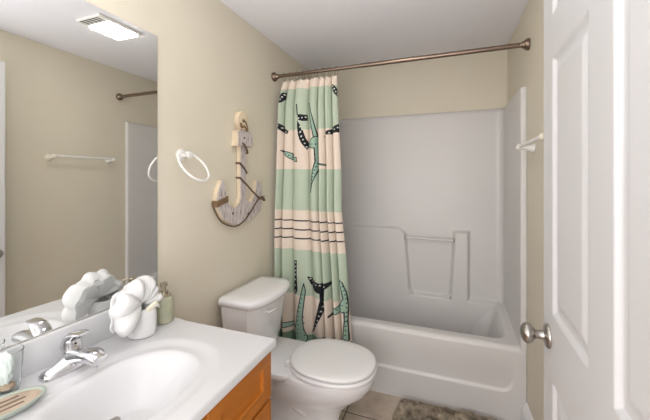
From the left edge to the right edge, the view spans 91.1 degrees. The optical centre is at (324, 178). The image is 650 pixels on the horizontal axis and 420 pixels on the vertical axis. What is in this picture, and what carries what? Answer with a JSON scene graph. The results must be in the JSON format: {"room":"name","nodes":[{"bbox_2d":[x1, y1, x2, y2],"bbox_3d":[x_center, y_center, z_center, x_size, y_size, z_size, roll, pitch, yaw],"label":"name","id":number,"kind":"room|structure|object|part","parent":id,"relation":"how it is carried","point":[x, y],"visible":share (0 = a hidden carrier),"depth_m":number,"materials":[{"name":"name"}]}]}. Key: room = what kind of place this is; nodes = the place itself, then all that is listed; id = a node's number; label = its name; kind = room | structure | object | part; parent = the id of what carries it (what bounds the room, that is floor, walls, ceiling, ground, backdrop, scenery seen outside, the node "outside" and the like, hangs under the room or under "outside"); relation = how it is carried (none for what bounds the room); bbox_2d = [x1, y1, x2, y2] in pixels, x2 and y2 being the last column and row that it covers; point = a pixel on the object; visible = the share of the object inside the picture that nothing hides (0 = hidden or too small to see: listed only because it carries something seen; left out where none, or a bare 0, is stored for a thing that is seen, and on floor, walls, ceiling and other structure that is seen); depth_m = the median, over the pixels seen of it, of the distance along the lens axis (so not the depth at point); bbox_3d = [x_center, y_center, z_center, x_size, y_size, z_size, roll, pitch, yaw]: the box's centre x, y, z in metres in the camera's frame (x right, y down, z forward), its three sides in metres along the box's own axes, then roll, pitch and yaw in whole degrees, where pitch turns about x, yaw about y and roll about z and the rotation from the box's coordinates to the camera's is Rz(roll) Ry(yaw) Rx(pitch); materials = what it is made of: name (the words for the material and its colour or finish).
{"room":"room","nodes":[
{"label":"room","id":0,"kind":"room"},
{"bbox_2d":[85,0,309,327],"bbox_3d":[-0.744,0.200,1.327,0.100,2.279,3.395,0,0,21],"label":"wall","id":1,"kind":"structure","parent":0,"point":[213,65],"depth_m":1.59,"materials":[{"name":"beige paint"}]},
{"bbox_2d":[0,309,116,378],"bbox_3d":[-0.814,0.507,0.970,0.018,0.097,0.716,0,0,21],"label":"backsplash","id":2,"kind":"structure","parent":1,"relation":"attached to","point":[40,352],"depth_m":0.96,"materials":[{"name":"stone"}]},
{"bbox_2d":[0,0,156,347],"bbox_3d":[-0.883,-0.064,0.807,0.007,1.045,1.083,0,0,21],"label":"wall mirror","id":3,"kind":"object","parent":1,"relation":"attached to","point":[78,80],"visible":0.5,"depth_m":1.01,"materials":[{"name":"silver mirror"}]},
{"bbox_2d":[176,149,209,181],"bbox_3d":[-0.589,-0.060,1.394,0.142,0.148,0.153,0,0,21],"label":"towel ring","id":4,"kind":"object","parent":1,"relation":"attached to","point":[181,154],"visible":1,"depth_m":1.41,"materials":[{"name":"white plastic"}]},
{"bbox_2d":[211,111,265,226],"bbox_3d":[-0.469,-0.059,1.827,0.056,0.654,0.472,0,0,21],"label":"anchor","id":5,"kind":"object","parent":1,"relation":"attached to","point":[242,211],"visible":1,"depth_m":1.81,"materials":[{"name":"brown wood"}]},
{"bbox_2d":[271,38,530,81],"bbox_3d":[0.356,-0.704,1.938,1.522,0.062,0.062,0,0,21],"label":"shower rod","id":6,"kind":"object","parent":1,"relation":"attached to","point":[525,44],"visible":1,"depth_m":1.86,"materials":[{"name":"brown metal"}]},
{"bbox_2d":[274,66,351,341],"bbox_3d":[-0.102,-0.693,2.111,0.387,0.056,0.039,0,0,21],"label":"shower curtain","id":7,"kind":"object","parent":6,"relation":"hanging from","point":[310,251],"visible":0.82,"depth_m":2.09,"materials":[{"name":"fabric"}]},
{"bbox_2d":[220,0,528,70],"bbox_3d":[0.015,-0.990,1.040,1.724,0.100,3.395,0,0,21],"label":"ceiling","id":8,"kind":"structure","parent":0,"point":[318,34],"depth_m":1.97,"materials":[{"name":"white paint"}]},
{"bbox_2d":[339,390,444,419],"bbox_3d":[0.015,1.389,1.040,1.724,0.100,3.395,0,0,21],"label":"floor","id":9,"kind":"structure","parent":0,"point":[375,405],"depth_m":1.86,"materials":[{"name":"beige tile"}]},
{"bbox_2d":[201,351,270,419],"bbox_3d":[-0.566,0.961,0.876,0.549,0.757,0.694,0,0,21],"label":"vanity cabinet","id":10,"kind":"object","parent":9,"relation":"on","point":[249,399],"visible":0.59,"depth_m":0.99,"materials":[{"name":"brown wood"}]},
{"bbox_2d":[0,309,275,419],"bbox_3d":[-0.560,0.564,0.874,0.561,0.209,0.718,0,0,21],"label":"countertop","id":11,"kind":"structure","parent":10,"relation":"on","point":[181,371],"depth_m":0.95,"materials":[{"name":"stone"}]},
{"bbox_2d":[0,344,23,395],"bbox_3d":[-0.827,0.500,0.825,0.073,0.106,0.073,0,0,21],"label":"drinking glass","id":12,"kind":"object","parent":11,"relation":"on","point":[11,366],"visible":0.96,"depth_m":0.81,"materials":[{"name":"white"}]},
{"bbox_2d":[0,351,11,357],"bbox_3d":[-0.827,0.491,0.826,0.038,0.094,0.040,0,0,-39],"label":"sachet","id":13,"kind":"object","parent":12,"relation":"in","point":[5,353],"visible":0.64,"depth_m":0.82,"materials":[{"name":"white"}]},
{"bbox_2d":[0,385,46,419],"bbox_3d":[-0.763,0.545,0.757,0.100,0.016,0.160,0,0,32],"label":"soap dish","id":14,"kind":"object","parent":11,"relation":"on","point":[12,403],"visible":1,"depth_m":0.78,"materials":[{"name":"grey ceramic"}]},
{"bbox_2d":[38,329,106,382],"bbox_3d":[-0.705,0.500,0.929,0.152,0.107,0.164,0,0,21],"label":"sink faucet","id":15,"kind":"object","parent":11,"relation":"on","point":[74,356],"visible":1,"depth_m":0.91,"materials":[{"name":"silver metal"}]},
{"bbox_3d":[-0.738,0.474,0.942,0.082,0.055,0.050,0,0,21],"label":"lever handle","id":16,"kind":"part","parent":15,"relation":"part of","materials":[{"name":"silver metal"}]},
{"bbox_3d":[-0.700,0.521,0.927,0.141,0.058,0.060,0,0,21],"label":"spout","id":17,"kind":"part","parent":15,"relation":"part of","materials":[{"name":"silver metal"}]},
{"bbox_2d":[128,303,156,339],"bbox_3d":[-0.650,0.502,1.135,0.100,0.103,0.096,0,0,21],"label":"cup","id":18,"kind":"object","parent":11,"relation":"on","point":[145,327],"visible":0.56,"depth_m":1.10,"materials":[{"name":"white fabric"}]},
{"bbox_2d":[108,275,162,336],"bbox_3d":[-0.652,0.428,1.103,0.094,0.169,0.183,0,0,14],"label":"folded washcloth","id":19,"kind":"object","parent":18,"relation":"on","point":[124,312],"visible":0.98,"depth_m":1.05,"materials":[{"name":"white fabric"}]},
{"bbox_2d":[145,300,157,311],"bbox_3d":[-0.608,0.449,1.120,0.015,0.035,0.044,0,0,39],"label":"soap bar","id":20,"kind":"object","parent":18,"relation":"on","point":[154,304],"visible":1,"depth_m":1.12,"materials":[{"name":"beige"}]},
{"bbox_2d":[156,281,173,324],"bbox_3d":[-0.626,0.477,1.237,0.072,0.152,0.072,0,0,21],"label":"soap dispenser","id":21,"kind":"object","parent":11,"relation":"on","point":[165,312],"visible":0.78,"depth_m":1.22,"materials":[{"name":"green ceramic"}]},
{"bbox_3d":[-0.256,0.996,0.946,0.020,0.466,0.344,0,0,21],"label":"cabinet door","id":22,"kind":"part","parent":10,"relation":"part of","materials":[{"name":"brown wood"}]},
{"bbox_2d":[218,276,376,419],"bbox_3d":[-0.126,0.971,1.684,0.798,0.736,0.424,0,0,21],"label":"toilet","id":23,"kind":"object","parent":9,"relation":"on","point":[316,379],"visible":0.88,"depth_m":1.59,"materials":[{"name":"white ceramic"}]},
{"bbox_3d":[-0.365,0.802,1.774,0.228,0.306,0.396,0,0,21],"label":"tank","id":24,"kind":"part","parent":23,"relation":"part of","materials":[{"name":"white ceramic"}]},
{"bbox_3d":[-0.357,0.627,1.772,0.261,0.048,0.424,0,0,21],"label":"tank lid","id":25,"kind":"part","parent":23,"relation":"part of","materials":[{"name":"white ceramic"}]},
{"bbox_3d":[-0.286,0.693,1.675,0.029,0.027,0.084,0,0,21],"label":"flush lever","id":26,"kind":"part","parent":23,"relation":"part of","materials":[{"name":"white plastic"}]},
{"bbox_3d":[-0.057,1.146,1.663,0.637,0.386,0.360,0,0,21],"label":"bowl","id":27,"kind":"part","parent":23,"relation":"part of","materials":[{"name":"white ceramic"}]},
{"bbox_3d":[0.041,0.941,1.626,0.444,0.020,0.376,0,0,21],"label":"seat","id":28,"kind":"part","parent":23,"relation":"part of","materials":[{"name":"white plastic"}]},
{"bbox_3d":[0.041,0.916,1.626,0.436,0.024,0.368,0,0,21],"label":"seat lid","id":29,"kind":"part","parent":23,"relation":"part of","materials":[{"name":"white plastic"}]},
{"bbox_2d":[339,86,526,419],"bbox_3d":[0.478,0.420,2.259,1.520,1.837,0.583,0,0,21],"label":"bathtub","id":30,"kind":"object","parent":9,"relation":"on","point":[434,205],"visible":0.68,"depth_m":2.32,"materials":[{"name":"plastic"}]},
{"bbox_2d":[350,302,526,419],"bbox_3d":[0.475,1.107,2.251,1.520,0.465,0.567,0,0,21],"label":"tub","id":31,"kind":"object","parent":30,"relation":"in","point":[471,356],"depth_m":1.91,"materials":[{"name":"white plastic"}]},
{"bbox_2d":[392,399,497,419],"bbox_3d":[0.593,1.313,1.517,0.628,0.050,0.718,0,0,21],"label":"bath rug","id":32,"kind":"object","parent":9,"relation":"on","point":[407,409],"visible":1,"depth_m":1.77,"materials":[{"name":"beige fabric"}]},
{"bbox_2d":[310,50,506,119],"bbox_3d":[0.600,0.200,2.580,1.524,2.279,0.100,0,0,21],"label":"wall","id":33,"kind":"structure","parent":0,"point":[478,81],"depth_m":2.46,"materials":[{"name":"beige paint"}]},
{"bbox_2d":[507,0,543,419],"bbox_3d":[0.775,0.200,0.752,0.100,2.279,3.395,0,0,21],"label":"wall","id":34,"kind":"structure","parent":0,"point":[524,67],"depth_m":1.59,"materials":[{"name":"beige paint"}]},
{"bbox_2d":[521,403,532,419],"bbox_3d":[0.788,1.270,0.966,0.027,0.138,1.606,0,0,21],"label":"baseboard","id":35,"kind":"structure","parent":34,"relation":"attached to","point":[526,414],"depth_m":1.67,"materials":[{"name":"white paint"}]},
{"bbox_2d":[516,133,543,152],"bbox_3d":[0.923,-0.149,1.392,0.082,0.048,0.475,0,0,21],"label":"towel bar","id":36,"kind":"object","parent":34,"relation":"attached to","point":[524,146],"visible":0.65,"depth_m":1.53,"materials":[{"name":"white plastic"}]},
{"bbox_3d":[0.999,-0.149,1.591,0.082,0.048,0.048,0,0,21],"label":"post","id":37,"kind":"part","parent":36,"relation":"part of","materials":[{"name":"white plastic"}]},
{"bbox_3d":[0.848,-0.149,1.192,0.082,0.048,0.048,0,0,21],"label":"post","id":38,"kind":"part","parent":36,"relation":"part of","materials":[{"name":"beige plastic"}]},
{"bbox_2d":[520,0,649,419],"bbox_3d":[0.487,0.312,0.550,0.156,2.030,0.860,0,0,23],"label":"door","id":39,"kind":"structure","parent":34,"relation":"in","point":[595,334],"depth_m":0.57,"materials":[{"name":"white paint"}]},
{"bbox_3d":[0.593,0.439,0.904,0.070,0.066,0.066,0,0,23],"label":"knob","id":40,"kind":"part","parent":39,"relation":"part of","materials":[{"name":"silver metal"}]}
]}

